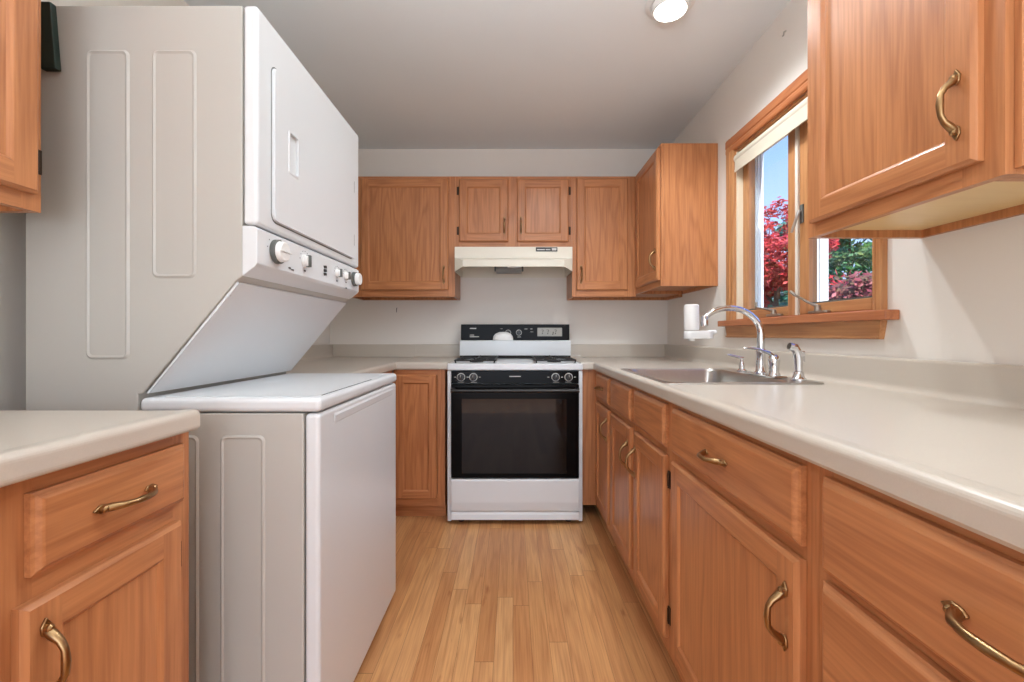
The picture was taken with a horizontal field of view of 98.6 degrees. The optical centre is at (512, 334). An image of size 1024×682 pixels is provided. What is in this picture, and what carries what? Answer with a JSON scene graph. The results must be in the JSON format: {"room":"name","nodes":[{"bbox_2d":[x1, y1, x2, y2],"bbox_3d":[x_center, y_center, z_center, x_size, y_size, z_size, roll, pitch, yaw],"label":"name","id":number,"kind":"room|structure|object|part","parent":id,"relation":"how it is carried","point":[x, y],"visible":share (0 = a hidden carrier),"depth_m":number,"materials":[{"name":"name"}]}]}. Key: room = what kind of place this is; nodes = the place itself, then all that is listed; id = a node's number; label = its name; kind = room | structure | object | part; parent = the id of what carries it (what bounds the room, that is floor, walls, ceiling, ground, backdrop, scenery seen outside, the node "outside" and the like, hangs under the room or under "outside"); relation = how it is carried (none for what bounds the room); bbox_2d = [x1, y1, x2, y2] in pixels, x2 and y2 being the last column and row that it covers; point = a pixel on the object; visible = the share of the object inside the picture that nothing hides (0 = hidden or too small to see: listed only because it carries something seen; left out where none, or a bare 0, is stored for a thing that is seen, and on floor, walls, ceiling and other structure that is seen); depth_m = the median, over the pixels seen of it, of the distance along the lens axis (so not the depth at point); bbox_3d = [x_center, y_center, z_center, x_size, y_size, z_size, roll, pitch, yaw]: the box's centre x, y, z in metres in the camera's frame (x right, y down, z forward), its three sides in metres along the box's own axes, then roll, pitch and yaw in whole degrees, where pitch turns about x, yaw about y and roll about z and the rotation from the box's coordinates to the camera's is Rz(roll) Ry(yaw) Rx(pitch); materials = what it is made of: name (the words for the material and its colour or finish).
{"room":"kitchen","nodes":[
{"label":"kitchen","id":0,"kind":"room"},
{"bbox_2d":[0,0,329,409],"bbox_3d":[-1.399,-0.146,0.117,0.105,2.443,6.235,0,0,0],"label":"wall","id":1,"kind":"structure","parent":0,"point":[12,225],"depth_m":1.19,"materials":[{"name":"paint"}]},
{"bbox_2d":[0,0,41,212],"bbox_3d":[-1.166,-0.666,0.737,0.357,0.792,0.473,0,0,0],"label":"upper cabinet","id":2,"kind":"object","parent":1,"relation":"attached to","point":[20,20],"visible":1,"depth_m":0.92,"materials":[{"name":"brown wood"}]},
{"bbox_3d":[-1.037,-0.676,0.738,0.010,0.622,0.316,0,0,0],"label":"door panel","id":3,"kind":"part","parent":2,"relation":"part of","materials":[{"name":"brown wood"}]},
{"bbox_2d":[184,0,790,148],"bbox_3d":[-0.105,-1.443,0.170,2.692,0.150,6.340,0,0,0],"label":"ceiling","id":4,"kind":"structure","parent":0,"point":[402,74],"depth_m":2.23,"materials":[{"name":"paint"}]},
{"bbox_2d":[645,0,695,22],"bbox_3d":[0.648,-1.351,1.812,0.200,0.033,0.200,0,0,0],"label":"recessed light","id":5,"kind":"object","parent":4,"relation":"in","point":[662,11],"visible":1,"depth_m":1.81,"materials":[{"name":"white plastic"}]},
{"bbox_3d":[0.648,-1.343,1.812,0.126,0.015,0.126,0,0,0],"label":"bulb","id":6,"kind":"part","parent":5,"relation":"part of","materials":[{"name":"white glass"}]},
{"bbox_2d":[330,149,667,372],"bbox_3d":[-0.105,-0.146,3.288,2.692,2.443,0.105,0,0,0],"label":"wall","id":7,"kind":"structure","parent":0,"point":[482,300],"depth_m":3.23,"materials":[{"name":"paint"}]},
{"bbox_2d":[352,176,459,299],"bbox_3d":[-0.743,-0.656,3.055,0.713,0.802,0.358,0,0,0],"label":"upper cabinet","id":8,"kind":"object","parent":7,"relation":"attached to","point":[406,224],"visible":0.95,"depth_m":2.92,"materials":[{"name":"brown wood"}]},
{"bbox_3d":[-0.719,-0.668,2.926,0.462,0.621,0.010,0,0,0],"label":"door panel","id":9,"kind":"part","parent":8,"relation":"part of","materials":[{"name":"brown wood"}]},
{"bbox_3d":[-0.458,-0.400,2.895,0.015,0.128,0.038,0,0,0],"label":"handle","id":10,"kind":"part","parent":8,"relation":"part of","materials":[{"name":"gold metal"}]},
{"bbox_2d":[455,247,571,277],"bbox_3d":[0.004,-0.489,3.010,0.759,0.158,0.443,0,0,0],"label":"range hood","id":11,"kind":"object","parent":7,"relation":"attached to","point":[470,262],"visible":1,"depth_m":2.83,"materials":[{"name":"metal"}]},
{"bbox_2d":[496,267,521,273],"bbox_3d":[-0.028,-0.461,3.018,0.180,0.048,0.245,0,0,0],"label":"lamp","id":12,"kind":"object","parent":11,"relation":"attached to","point":[499,270],"depth_m":2.98,"materials":[{"name":"white plastic"}]},
{"bbox_2d":[536,247,556,250],"bbox_3d":[0.216,-0.551,2.833,0.139,0.027,0.003,0,0,0],"label":"switch plate","id":13,"kind":"object","parent":11,"relation":"attached to","point":[537,248],"depth_m":2.83,"materials":[{"name":"black plastic"}]},
{"bbox_2d":[455,176,571,246],"bbox_3d":[0.003,-0.816,3.055,0.779,0.482,0.358,0,0,0],"label":"upper cabinet","id":14,"kind":"object","parent":7,"relation":"attached to","point":[491,211],"visible":0.99,"depth_m":2.92,"materials":[{"name":"brown wood"}]},
{"bbox_3d":[-0.195,-0.827,2.923,0.328,0.416,0.018,0,0,0],"label":"door","id":15,"kind":"part","parent":14,"relation":"part of","materials":[{"name":"brown wood"}]},
{"bbox_3d":[-0.195,-0.827,2.926,0.208,0.296,0.010,0,0,0],"label":"door panel","id":16,"kind":"part","parent":14,"relation":"part of","materials":[{"name":"brown wood"}]},
{"bbox_3d":[0.053,-0.725,2.895,0.015,0.122,0.038,0,0,0],"label":"handle","id":17,"kind":"part","parent":14,"relation":"part of","materials":[{"name":"gold metal"}]},
{"bbox_3d":[0.198,-0.827,2.926,0.222,0.296,0.010,0,0,0],"label":"door panel","id":18,"kind":"part","parent":14,"relation":"part of","materials":[{"name":"brown wood"}]},
{"bbox_3d":[0.198,-0.827,2.923,0.342,0.416,0.018,0,0,0],"label":"door","id":19,"kind":"part","parent":14,"relation":"part of","materials":[{"name":"brown wood"}]},
{"bbox_2d":[567,176,681,299],"bbox_3d":[0.764,-0.656,3.055,0.741,0.802,0.358,0,0,0],"label":"upper cabinet","id":20,"kind":"object","parent":7,"relation":"attached to","point":[603,207],"visible":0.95,"depth_m":2.92,"materials":[{"name":"brown wood"}]},
{"bbox_3d":[0.452,-0.400,2.895,0.015,0.128,0.038,0,0,0],"label":"handle","id":21,"kind":"part","parent":20,"relation":"part of","materials":[{"name":"gold metal"}]},
{"bbox_3d":[0.592,-0.668,2.923,0.341,0.741,0.018,0,0,0],"label":"door","id":22,"kind":"part","parent":20,"relation":"part of","materials":[{"name":"brown wood"}]},
{"bbox_3d":[0.592,-0.668,2.926,0.221,0.621,0.010,0,0,0],"label":"door panel","id":23,"kind":"part","parent":20,"relation":"part of","materials":[{"name":"brown wood"}]},
{"bbox_3d":[0.607,-0.656,2.942,0.426,0.802,0.019,0,0,0],"label":"frame","id":24,"kind":"part","parent":20,"relation":"part of","materials":[{"name":"brown wood"}]},
{"bbox_3d":[0.764,-0.281,3.087,0.708,0.012,0.269,0,0,0],"label":"panel","id":25,"kind":"part","parent":20,"relation":"part of","materials":[{"name":"brown wood"}]},
{"bbox_2d":[354,502,681,681],"bbox_3d":[1.375,1.135,0.170,5.651,0.120,6.340,0,0,0],"label":"floor","id":26,"kind":"structure","parent":0,"point":[472,600],"depth_m":1.72,"materials":[{"name":"brown wood"}]},
{"bbox_2d":[0,432,188,681],"bbox_3d":[-0.987,0.638,0.767,0.687,0.871,0.365,0,0,0],"label":"base cabinet","id":27,"kind":"object","parent":26,"relation":"on","point":[94,554],"visible":0.99,"depth_m":0.73,"materials":[{"name":"brown wood"}]},
{"bbox_3d":[-0.662,0.475,0.639,0.038,0.128,0.015,0,0,0],"label":"handle","id":28,"kind":"part","parent":27,"relation":"part of","materials":[{"name":"gold metal"}]},
{"bbox_3d":[-0.690,0.665,0.761,0.018,0.564,0.297,0,0,0],"label":"door","id":29,"kind":"part","parent":27,"relation":"part of","materials":[{"name":"brown wood"}]},
{"bbox_2d":[0,409,199,487],"bbox_3d":[-1.006,0.134,0.171,0.677,0.134,1.542,0,0,0],"label":"countertop","id":30,"kind":"structure","parent":27,"relation":"on","point":[33,443],"depth_m":0.75,"materials":[{"name":"beige laminate"}]},
{"bbox_3d":[-0.690,0.287,0.775,0.018,0.120,0.293,0,0,0],"label":"drawer","id":31,"kind":"part","parent":27,"relation":"part of","materials":[{"name":"brown wood"}]},
{"bbox_3d":[-0.693,0.665,0.761,0.010,0.444,0.177,0,0,0],"label":"door panel","id":32,"kind":"part","parent":27,"relation":"part of","materials":[{"name":"brown wood"}]},
{"bbox_3d":[-0.662,0.287,0.775,0.038,0.015,0.128,0,0,0],"label":"handle","id":33,"kind":"part","parent":27,"relation":"part of","materials":[{"name":"gold metal"}]},
{"bbox_2d":[26,6,395,681],"bbox_3d":[-0.839,0.130,1.441,0.729,1.888,0.718,0,0,0],"label":"dryer","id":34,"kind":"object","parent":26,"relation":"on","point":[194,235],"visible":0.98,"depth_m":1.08,"materials":[{"name":"white metal"}]},
{"bbox_2d":[41,2,60,71],"bbox_3d":[-1.131,-0.730,1.077,0.038,0.163,0.015,0,0,0],"label":"pouch","id":35,"kind":"object","parent":34,"relation":"attached to","point":[50,51],"visible":0.82,"depth_m":1.07,"materials":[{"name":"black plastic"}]},
{"bbox_3d":[-0.916,-0.322,1.083,0.273,0.763,0.004,0,0,0],"label":"embossed panel","id":36,"kind":"part","parent":34,"relation":"part of","materials":[{"name":"white metal"}]},
{"bbox_3d":[-0.794,0.006,1.442,0.230,0.278,0.701,0,0,0],"label":"sloped panel","id":37,"kind":"part","parent":34,"relation":"part of","materials":[{"name":"white metal"}]},
{"bbox_3d":[-0.617,-0.221,1.170,0.026,0.064,0.064,0,0,0],"label":"knob","id":38,"kind":"part","parent":34,"relation":"part of","materials":[{"name":"white plastic"}]},
{"bbox_3d":[-0.623,-0.510,1.248,0.008,0.122,0.061,0,0,0],"label":"door pull","id":39,"kind":"part","parent":34,"relation":"part of","materials":[{"name":"white plastic"}]},
{"bbox_3d":[-0.620,-0.223,1.330,0.020,0.040,0.040,0,0,0],"label":"knob","id":40,"kind":"part","parent":34,"relation":"part of","materials":[{"name":"white plastic"}]},
{"bbox_3d":[-0.626,-0.501,1.437,0.008,0.407,0.577,0,0,0],"label":"dryer door","id":41,"kind":"part","parent":34,"relation":"part of","materials":[{"name":"white metal"}]},
{"bbox_3d":[-0.621,-0.222,1.575,0.019,0.032,0.032,0,0,0],"label":"knob","id":42,"kind":"part","parent":34,"relation":"part of","materials":[{"name":"white plastic"}]},
{"bbox_3d":[-0.621,-0.223,1.655,0.019,0.032,0.032,0,0,0],"label":"knob","id":43,"kind":"part","parent":34,"relation":"part of","materials":[{"name":"white plastic"}]},
{"bbox_3d":[-0.616,-0.221,1.738,0.028,0.056,0.056,0,0,0],"label":"knob","id":44,"kind":"part","parent":34,"relation":"part of","materials":[{"name":"white plastic"}]},
{"bbox_2d":[141,373,395,681],"bbox_3d":[-0.698,0.599,1.441,0.447,0.891,0.718,0,0,0],"label":"washer","id":45,"kind":"object","parent":26,"relation":"on","point":[292,476],"depth_m":1.08,"materials":[{"name":"white metal"}]},
{"bbox_2d":[393,370,447,515],"bbox_3d":[-0.549,0.638,2.896,0.302,0.871,0.668,0,0,0],"label":"base cabinet","id":46,"kind":"object","parent":26,"relation":"on","point":[421,395],"visible":0.73,"depth_m":2.57,"materials":[{"name":"brown wood"}]},
{"bbox_2d":[286,344,459,373],"bbox_3d":[-0.861,0.134,2.522,0.968,0.134,1.424,0,0,0],"label":"countertop","id":47,"kind":"structure","parent":46,"relation":"on","point":[324,358],"depth_m":3.02,"materials":[{"name":"beige laminate"}]},
{"bbox_2d":[333,344,459,369],"bbox_3d":[-0.846,0.134,2.894,0.938,0.134,0.679,0,0,0],"label":"backsplash","id":48,"kind":"structure","parent":47,"relation":"on","point":[430,356],"depth_m":3.20,"materials":[{"name":"beige laminate"}]},
{"bbox_3d":[-0.567,0.595,2.571,0.243,0.724,0.018,0,0,0],"label":"door","id":49,"kind":"part","parent":46,"relation":"part of","materials":[{"name":"brown wood"}]},
{"bbox_3d":[-0.567,0.595,2.574,0.137,0.618,0.010,0,0,0],"label":"door panel","id":50,"kind":"part","parent":46,"relation":"part of","materials":[{"name":"brown wood"}]},
{"bbox_2d":[447,324,582,521],"bbox_3d":[0.012,0.500,2.818,0.772,1.150,0.765,0,0,0],"label":"gas range","id":51,"kind":"object","parent":26,"relation":"on","point":[514,407],"visible":0.99,"depth_m":2.48,"materials":[{"name":"white metal"}]},
{"bbox_3d":[-0.295,0.239,2.480,0.040,0.040,0.029,0,0,0],"label":"knob","id":52,"kind":"part","parent":51,"relation":"part of","materials":[{"name":"black plastic"}]},
{"bbox_3d":[-0.225,0.239,2.480,0.040,0.040,0.029,0,0,0],"label":"knob","id":53,"kind":"part","parent":51,"relation":"part of","materials":[{"name":"black plastic"}]},
{"bbox_2d":[493,332,512,339],"bbox_3d":[-0.069,0.007,3.063,0.142,0.059,0.060,0,0,0],"label":"dish","id":54,"kind":"object","parent":51,"relation":"on","point":[500,335],"visible":0.86,"depth_m":3.04,"materials":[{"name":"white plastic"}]},
{"bbox_3d":[0.011,0.931,2.509,0.723,0.237,0.058,0,0,0],"label":"storage drawer","id":55,"kind":"part","parent":51,"relation":"part of","materials":[{"name":"white metal"}]},
{"bbox_3d":[0.011,0.543,2.509,0.723,0.527,0.058,0,0,0],"label":"oven door","id":56,"kind":"part","parent":51,"relation":"part of","materials":[{"name":"black glass"}]},
{"bbox_2d":[447,358,582,369],"bbox_3d":[0.011,0.182,2.806,0.771,0.038,0.608,0,0,0],"label":"cooktop","id":57,"kind":"object","parent":51,"relation":"in","point":[499,363],"depth_m":2.50,"materials":[{"name":"white metal"}]},
{"bbox_3d":[0.011,0.240,2.517,0.723,0.070,0.038,0,0,0],"label":"control panel","id":58,"kind":"part","parent":51,"relation":"part of","materials":[{"name":"black glass"}]},
{"bbox_3d":[0.015,-0.019,3.144,0.764,0.112,0.099,0,0,0],"label":"clock panel","id":59,"kind":"part","parent":51,"relation":"part of","materials":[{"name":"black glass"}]},
{"bbox_3d":[0.011,0.310,2.458,0.719,0.026,0.045,0,0,0],"label":"handle","id":60,"kind":"part","parent":51,"relation":"part of","materials":[{"name":"black plastic"}]},
{"bbox_3d":[0.241,0.239,2.480,0.040,0.040,0.029,0,0,0],"label":"knob","id":61,"kind":"part","parent":51,"relation":"part of","materials":[{"name":"black plastic"}]},
{"bbox_3d":[0.315,0.239,2.480,0.040,0.040,0.029,0,0,0],"label":"knob","id":62,"kind":"part","parent":51,"relation":"part of","materials":[{"name":"black plastic"}]},
{"bbox_2d":[582,370,620,555],"bbox_3d":[0.744,0.638,2.372,0.689,0.871,0.464,0,0,0],"label":"base cabinet","id":63,"kind":"object","parent":26,"relation":"on","point":[603,408],"depth_m":2.47,"materials":[{"name":"brown wood"}]},
{"bbox_3d":[0.444,0.601,2.595,0.089,0.795,0.019,0,0,0],"label":"corner filler panel","id":64,"kind":"part","parent":63,"relation":"part of","materials":[{"name":"brown wood"}]},
{"bbox_3d":[0.481,0.661,2.343,0.010,0.452,0.206,0,0,0],"label":"door panel","id":65,"kind":"part","parent":63,"relation":"part of","materials":[{"name":"brown wood"}]},
{"bbox_3d":[0.450,0.475,2.206,0.038,0.128,0.015,0,0,0],"label":"handle","id":66,"kind":"part","parent":63,"relation":"part of","materials":[{"name":"gold metal"}]},
{"bbox_3d":[0.478,0.284,2.343,0.018,0.134,0.326,0,0,0],"label":"drawer","id":67,"kind":"part","parent":63,"relation":"part of","materials":[{"name":"brown wood"}]},
{"bbox_3d":[0.478,0.661,2.343,0.018,0.572,0.326,0,0,0],"label":"door","id":68,"kind":"part","parent":63,"relation":"part of","materials":[{"name":"brown wood"}]},
{"bbox_3d":[0.497,0.601,2.362,0.019,0.795,0.444,0,0,0],"label":"frame","id":69,"kind":"part","parent":63,"relation":"part of","materials":[{"name":"brown wood"}]},
{"bbox_2d":[610,378,681,680],"bbox_3d":[0.760,0.638,1.738,0.657,0.871,0.805,0,0,0],"label":"base cabinet","id":70,"kind":"object","parent":26,"relation":"on","point":[641,453],"visible":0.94,"depth_m":1.59,"materials":[{"name":"brown wood"}]},
{"bbox_3d":[0.481,0.661,1.953,0.010,0.452,0.234,0,0,0],"label":"door panel","id":71,"kind":"part","parent":70,"relation":"part of","materials":[{"name":"brown wood"}]},
{"bbox_3d":[0.478,0.661,1.953,0.018,0.572,0.354,0,0,0],"label":"door","id":72,"kind":"part","parent":70,"relation":"part of","materials":[{"name":"brown wood"}]},
{"bbox_3d":[0.450,0.490,1.802,0.038,0.128,0.015,0,0,0],"label":"handle","id":73,"kind":"part","parent":70,"relation":"part of","materials":[{"name":"gold metal"}]},
{"bbox_3d":[0.450,0.490,1.694,0.038,0.128,0.015,0,0,0],"label":"handle","id":74,"kind":"part","parent":70,"relation":"part of","materials":[{"name":"gold metal"}]},
{"bbox_3d":[0.481,0.661,1.548,0.010,0.452,0.225,0,0,0],"label":"door panel","id":75,"kind":"part","parent":70,"relation":"part of","materials":[{"name":"brown wood"}]},
{"bbox_3d":[0.478,0.661,1.548,0.018,0.572,0.345,0,0,0],"label":"door","id":76,"kind":"part","parent":70,"relation":"part of","materials":[{"name":"brown wood"}]},
{"bbox_2d":[571,344,1023,553],"bbox_3d":[0.767,0.134,1.317,0.736,0.134,3.834,0,0,0],"label":"countertop","id":77,"kind":"structure","parent":70,"relation":"on","point":[943,439],"depth_m":0.87,"materials":[{"name":"beige laminate"}]},
{"bbox_2d":[571,344,664,369],"bbox_3d":[0.752,0.134,2.894,0.706,0.134,0.679,0,0,0],"label":"backsplash","id":78,"kind":"structure","parent":77,"relation":"on","point":[577,350],"depth_m":3.20,"materials":[{"name":"beige laminate"}]},
{"bbox_2d":[621,368,823,383],"bbox_3d":[0.760,0.244,1.738,0.530,0.178,0.620,0,0,0],"label":"sink","id":79,"kind":"object","parent":77,"relation":"in","point":[663,375],"visible":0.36,"depth_m":1.99,"materials":[{"name":"metal"}]},
{"bbox_2d":[727,354,746,371],"bbox_3d":[0.947,0.117,1.860,0.083,0.075,0.040,0,0,0],"label":"soap dispenser","id":80,"kind":"object","parent":79,"relation":"on","point":[741,364],"visible":1,"depth_m":1.85,"materials":[{"name":"silver metal"}]},
{"bbox_2d":[787,343,806,380],"bbox_3d":[0.966,0.090,1.498,0.059,0.128,0.048,0,0,0],"label":"sprayer","id":81,"kind":"object","parent":79,"relation":"on","point":[798,354],"visible":1,"depth_m":1.49,"materials":[{"name":"silver metal"}]},
{"bbox_2d":[701,305,787,377],"bbox_3d":[0.850,0.020,1.665,0.256,0.268,0.200,0,0,0],"label":"kitchen faucet","id":82,"kind":"object","parent":77,"relation":"on","point":[774,360],"visible":1,"depth_m":1.68,"materials":[{"name":"silver metal"}]},
{"bbox_2d":[684,304,716,340],"bbox_3d":[0.722,-0.047,1.690,0.130,0.139,0.056,0,0,0],"label":"water filter","id":83,"kind":"object","parent":82,"relation":"attached to","point":[691,311],"visible":1,"depth_m":1.67,"materials":[{"name":"white plastic"}]},
{"bbox_3d":[0.849,-0.010,1.690,0.233,0.209,0.027,0,0,0],"label":"spout","id":84,"kind":"part","parent":82,"relation":"part of","materials":[{"name":"silver metal"}]},
{"bbox_3d":[0.901,0.064,1.607,0.111,0.044,0.026,0,0,3],"label":"lever","id":85,"kind":"part","parent":82,"relation":"part of","materials":[{"name":"silver metal"}]},
{"bbox_3d":[0.952,0.151,1.665,0.052,0.007,0.200,0,0,0],"label":"plate","id":86,"kind":"part","parent":82,"relation":"part of","materials":[{"name":"silver metal"}]},
{"bbox_3d":[0.952,0.109,1.605,0.042,0.077,0.042,0,0,0],"label":"lever","id":87,"kind":"part","parent":82,"relation":"part of","materials":[{"name":"silver metal"}]},
{"bbox_2d":[671,404,819,681],"bbox_3d":[0.760,0.638,1.017,0.657,0.871,0.634,0,0,0],"label":"base cabinet","id":88,"kind":"object","parent":26,"relation":"on","point":[745,510],"visible":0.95,"depth_m":0.91,"materials":[{"name":"brown wood"}]},
{"bbox_3d":[0.450,0.284,1.022,0.038,0.015,0.120,0,0,0],"label":"handle","id":89,"kind":"part","parent":88,"relation":"part of","materials":[{"name":"gold metal"}]},
{"bbox_3d":[0.481,0.661,1.022,0.010,0.452,0.463,0,0,0],"label":"door panel","id":90,"kind":"part","parent":88,"relation":"part of","materials":[{"name":"brown wood"}]},
{"bbox_3d":[0.478,0.284,1.022,0.018,0.134,0.583,0,0,0],"label":"drawer","id":91,"kind":"part","parent":88,"relation":"part of","materials":[{"name":"brown wood"}]},
{"bbox_3d":[0.450,0.483,0.756,0.038,0.120,0.015,0,0,0],"label":"handle","id":92,"kind":"part","parent":88,"relation":"part of","materials":[{"name":"gold metal"}]},
{"bbox_2d":[820,467,1023,681],"bbox_3d":[0.760,0.638,0.400,0.657,0.871,0.600,0,0,0],"label":"base cabinet","id":93,"kind":"object","parent":26,"relation":"on","point":[908,593],"visible":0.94,"depth_m":0.53,"materials":[{"name":"brown wood"}]},
{"bbox_3d":[0.478,0.514,0.406,0.018,0.272,0.544,0,0,0],"label":"drawer","id":94,"kind":"part","parent":93,"relation":"part of","materials":[{"name":"brown wood"}]},
{"bbox_3d":[0.450,0.290,0.406,0.038,0.015,0.147,0,0,0],"label":"handle","id":95,"kind":"part","parent":93,"relation":"part of","materials":[{"name":"gold metal"}]},
{"bbox_2d":[668,0,1023,364],"bbox_3d":[1.188,-0.146,0.117,0.105,2.443,6.235,0,0,0],"label":"wall","id":96,"kind":"structure","parent":0,"point":[958,295],"depth_m":1.26,"materials":[{"name":"paint"}]},
{"bbox_2d":[635,143,717,293],"bbox_3d":[0.949,-0.667,2.684,0.372,0.790,0.495,0,0,0],"label":"upper cabinet","id":97,"kind":"object","parent":96,"relation":"attached to","point":[676,189],"visible":1,"depth_m":2.44,"materials":[{"name":"brown wood"}]},
{"bbox_3d":[0.813,-0.675,2.670,0.010,0.616,0.314,0,0,0],"label":"door panel","id":98,"kind":"part","parent":97,"relation":"part of","materials":[{"name":"brown wood"}]},
{"bbox_3d":[0.810,-0.675,2.670,0.018,0.736,0.434,0,0,0],"label":"door","id":99,"kind":"part","parent":97,"relation":"part of","materials":[{"name":"brown wood"}]},
{"bbox_3d":[0.830,-0.667,2.684,0.019,0.790,0.495,0,0,0],"label":"frame","id":100,"kind":"part","parent":97,"relation":"part of","materials":[{"name":"brown wood"}]},
{"bbox_3d":[0.782,-0.425,2.479,0.038,0.128,0.015,0,0,0],"label":"handle","id":101,"kind":"part","parent":97,"relation":"part of","materials":[{"name":"gold metal"}]},
{"bbox_3d":[0.981,-0.298,2.684,0.283,0.012,0.462,0,0,0],"label":"panel","id":102,"kind":"part","parent":97,"relation":"part of","materials":[{"name":"brown wood"}]},
{"bbox_2d":[718,68,899,338],"bbox_3d":[1.176,-0.499,1.818,0.172,1.025,1.056,0,0,0],"label":"window","id":103,"kind":"structure","parent":96,"relation":"in","point":[808,313],"depth_m":1.83,"materials":[{"name":"brown wood"}]},
{"bbox_3d":[1.126,-0.544,2.274,0.020,0.936,0.074,0,0,0],"label":"casing","id":104,"kind":"part","parent":103,"relation":"part of","materials":[{"name":"brown wood"}]},
{"bbox_3d":[1.125,-0.976,1.823,0.020,0.072,0.977,0,0,0],"label":"head casing","id":105,"kind":"part","parent":103,"relation":"part of","materials":[{"name":"brown wood"}]},
{"bbox_3d":[1.183,-0.504,2.023,0.035,0.845,0.426,0,0,0],"label":"sash","id":106,"kind":"part","parent":103,"relation":"part of","materials":[{"name":"brown wood"}]},
{"bbox_2d":[734,97,807,172],"bbox_3d":[1.138,-0.866,1.800,0.048,0.096,0.845,0,0,0],"label":"roller shade","id":107,"kind":"object","parent":103,"relation":"attached to","point":[798,115],"visible":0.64,"depth_m":1.88,"materials":[{"name":"fabric"}]},
{"bbox_3d":[1.232,-0.508,1.804,0.061,0.864,0.864,0,0,0],"label":"frame","id":108,"kind":"part","parent":103,"relation":"part of","materials":[{"name":"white wood"}]},
{"bbox_3d":[1.140,-0.458,1.776,0.038,0.089,0.017,0,0,38],"label":"lock lever","id":109,"kind":"part","parent":103,"relation":"part of","materials":[{"name":"metal"}]},
{"bbox_3d":[1.183,-0.504,1.581,0.035,0.845,0.417,0,0,0],"label":"sash","id":110,"kind":"part","parent":103,"relation":"part of","materials":[{"name":"brown wood"}]},
{"bbox_3d":[1.126,-0.544,1.353,0.020,0.936,0.038,0,0,0],"label":"casing","id":111,"kind":"part","parent":103,"relation":"part of","materials":[{"name":"brown wood"}]},
{"bbox_2d":[808,0,1023,238],"bbox_3d":[0.949,-0.665,0.950,0.372,0.794,0.549,0,0,0],"label":"upper cabinet","id":112,"kind":"object","parent":96,"relation":"attached to","point":[916,107],"visible":1,"depth_m":0.93,"materials":[{"name":"brown wood"}]},
{"bbox_3d":[0.813,-0.675,0.981,0.010,0.628,0.316,0,0,0],"label":"door panel","id":113,"kind":"part","parent":112,"relation":"part of","materials":[{"name":"brown wood"}]},
{"bbox_3d":[0.981,-0.294,0.989,0.283,0.012,0.440,0,0,0],"label":"panel","id":114,"kind":"part","parent":112,"relation":"part of","materials":[{"name":"brown wood"}]},
{"bbox_3d":[0.782,-0.414,0.793,0.038,0.128,0.015,0,0,0],"label":"handle","id":115,"kind":"part","parent":112,"relation":"part of","materials":[{"name":"gold metal"}]},
{"bbox_3d":[0.987,-0.665,0.742,0.296,0.794,0.018,0,0,0],"label":"frame","id":116,"kind":"part","parent":112,"relation":"part of","materials":[{"name":"brown wood"}]},
{"bbox_3d":[0.979,-0.662,0.723,0.290,0.770,0.018,0,0,0],"label":"door","id":117,"kind":"part","parent":112,"relation":"part of","materials":[{"name":"brown wood"}]},
{"label":"outside","id":118,"kind":"structure","parent":0,"visible":0},
{"bbox_3d":[32.100,1.800,20.000,55.800,0.350,80.000,0,0,0],"label":"ground","id":119,"kind":"structure","parent":118,"visible":0},
{"bbox_2d":[765,282,787,306],"bbox_3d":[7.056,-0.316,12.582,2.552,3.890,2.417,0,0,0],"label":"conifer tree","id":120,"kind":"object","parent":119,"relation":"on","point":[783,300],"visible":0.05,"depth_m":11.99,"materials":[{"name":"green plant"}]},
{"bbox_2d":[764,196,845,307],"bbox_3d":[4.715,-0.442,7.730,1.974,4.144,1.800,0,0,-30],"label":"maple tree","id":121,"kind":"object","parent":119,"relation":"on","point":[775,272],"visible":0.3,"depth_m":7.57,"materials":[{"name":"red plant"}]},
{"bbox_2d":[773,215,853,280],"bbox_3d":[9.412,-1.718,13.868,2.113,6.691,2.209,0,0,0],"label":"maple tree","id":122,"kind":"object","parent":119,"relation":"on","point":[783,222],"visible":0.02,"depth_m":13.94,"materials":[{"name":"red plant"}]},
{"bbox_2d":[784,239,871,298],"bbox_3d":[7.281,-0.779,9.534,2.155,4.815,2.423,0,0,-31],"label":"leafy tree","id":123,"kind":"object","parent":119,"relation":"on","point":[860,254],"visible":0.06,"depth_m":9.00,"materials":[{"name":"green plant"}]},
{"bbox_2d":[828,268,871,300],"bbox_3d":[4.444,0.386,5.713,1.092,2.483,1.345,0,0,0],"label":"shrub","id":124,"kind":"object","parent":119,"relation":"on","point":[860,286],"visible":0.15,"depth_m":5.48,"materials":[{"name":"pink plant"}]}
]}

